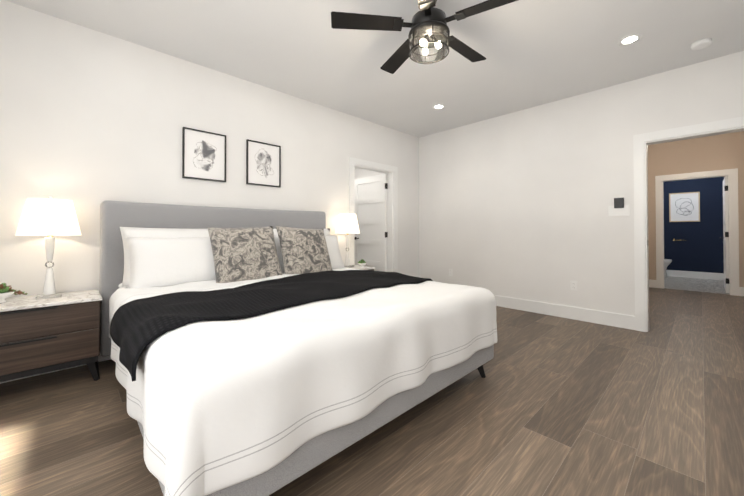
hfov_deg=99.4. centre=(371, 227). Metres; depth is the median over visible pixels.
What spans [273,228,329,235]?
pillow
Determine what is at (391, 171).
door frame
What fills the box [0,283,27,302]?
plant
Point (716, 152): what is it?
wall
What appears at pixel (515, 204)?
wall
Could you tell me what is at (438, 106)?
recessed light
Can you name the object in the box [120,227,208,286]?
pillow
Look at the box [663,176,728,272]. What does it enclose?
wall
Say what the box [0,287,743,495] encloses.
floor
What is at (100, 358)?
baseboard
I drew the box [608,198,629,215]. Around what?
light switch panel
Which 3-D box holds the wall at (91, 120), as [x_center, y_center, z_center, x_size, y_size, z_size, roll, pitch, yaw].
[-1.121,-0.251,3.799,5.540,2.740,0.120,1,-1,-44]
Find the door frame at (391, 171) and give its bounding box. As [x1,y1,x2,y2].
[349,157,397,271]
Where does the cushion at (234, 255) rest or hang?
on the bed
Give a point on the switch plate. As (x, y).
(616, 210)
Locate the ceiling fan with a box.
[331,0,517,73]
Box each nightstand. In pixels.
[0,289,101,382]
[345,265,374,270]
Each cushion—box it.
[207,226,281,282]
[276,226,331,273]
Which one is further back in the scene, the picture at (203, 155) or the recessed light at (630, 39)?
the picture at (203, 155)
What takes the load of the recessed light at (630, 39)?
in the ceiling
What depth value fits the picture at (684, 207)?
7.38 m
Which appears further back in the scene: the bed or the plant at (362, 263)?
the plant at (362, 263)
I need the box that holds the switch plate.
[608,205,629,215]
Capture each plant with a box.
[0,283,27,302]
[358,259,366,266]
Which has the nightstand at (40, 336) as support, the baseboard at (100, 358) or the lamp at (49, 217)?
the lamp at (49, 217)
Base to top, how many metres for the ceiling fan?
0.434 m
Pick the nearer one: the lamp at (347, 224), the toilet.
the lamp at (347, 224)
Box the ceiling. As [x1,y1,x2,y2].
[5,0,743,144]
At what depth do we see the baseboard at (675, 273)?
7.24 m
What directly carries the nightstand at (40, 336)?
on the floor at (548, 405)
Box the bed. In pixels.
[99,200,497,495]
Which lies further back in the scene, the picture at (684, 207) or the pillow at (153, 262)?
the picture at (684, 207)
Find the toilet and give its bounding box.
[664,259,671,277]
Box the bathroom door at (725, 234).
[720,176,728,292]
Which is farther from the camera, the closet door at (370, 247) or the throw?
the closet door at (370, 247)
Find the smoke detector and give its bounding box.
[691,38,711,49]
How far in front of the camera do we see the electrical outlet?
3.86 m
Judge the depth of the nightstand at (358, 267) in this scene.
4.15 m
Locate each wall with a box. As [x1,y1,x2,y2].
[0,0,418,297]
[355,51,743,315]
[648,131,743,286]
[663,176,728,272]
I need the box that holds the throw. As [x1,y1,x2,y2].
[110,270,432,381]
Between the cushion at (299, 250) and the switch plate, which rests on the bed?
the cushion at (299, 250)
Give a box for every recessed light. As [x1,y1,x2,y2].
[432,104,444,108]
[617,34,642,45]
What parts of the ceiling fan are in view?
blade, blade, blade, glass, blade, blade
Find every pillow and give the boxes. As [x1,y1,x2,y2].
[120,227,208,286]
[126,237,215,287]
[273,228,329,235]
[274,235,344,272]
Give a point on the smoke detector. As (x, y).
(701, 44)
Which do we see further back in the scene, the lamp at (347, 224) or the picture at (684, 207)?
the picture at (684, 207)
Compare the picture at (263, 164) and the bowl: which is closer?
the bowl
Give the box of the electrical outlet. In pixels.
[570,281,576,290]
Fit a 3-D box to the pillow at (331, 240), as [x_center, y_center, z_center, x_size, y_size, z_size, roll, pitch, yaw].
[-0.665,0.285,3.332,0.905,0.408,0.270,1,-1,-44]
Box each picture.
[182,127,225,181]
[246,139,280,187]
[669,192,699,221]
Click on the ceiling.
(534, 53)
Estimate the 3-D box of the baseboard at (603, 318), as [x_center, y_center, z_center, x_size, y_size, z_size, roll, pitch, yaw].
[1.850,1.052,4.505,0.015,0.150,2.950,1,-1,-44]
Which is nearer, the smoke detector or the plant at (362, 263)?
the smoke detector
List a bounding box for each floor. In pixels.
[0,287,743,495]
[664,276,729,293]
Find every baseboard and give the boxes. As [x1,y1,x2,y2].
[1,354,110,382]
[494,295,634,329]
[649,279,655,287]
[666,270,723,279]
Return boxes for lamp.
[15,195,80,299]
[335,212,359,267]
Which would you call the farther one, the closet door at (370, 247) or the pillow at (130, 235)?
the closet door at (370, 247)
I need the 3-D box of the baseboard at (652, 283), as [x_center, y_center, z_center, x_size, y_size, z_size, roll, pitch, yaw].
[5.282,1.070,6.125,0.015,0.150,0.360,1,-1,-44]
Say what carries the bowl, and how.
on the nightstand at (40, 336)
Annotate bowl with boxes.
[0,292,14,302]
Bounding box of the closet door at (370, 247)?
[354,174,387,271]

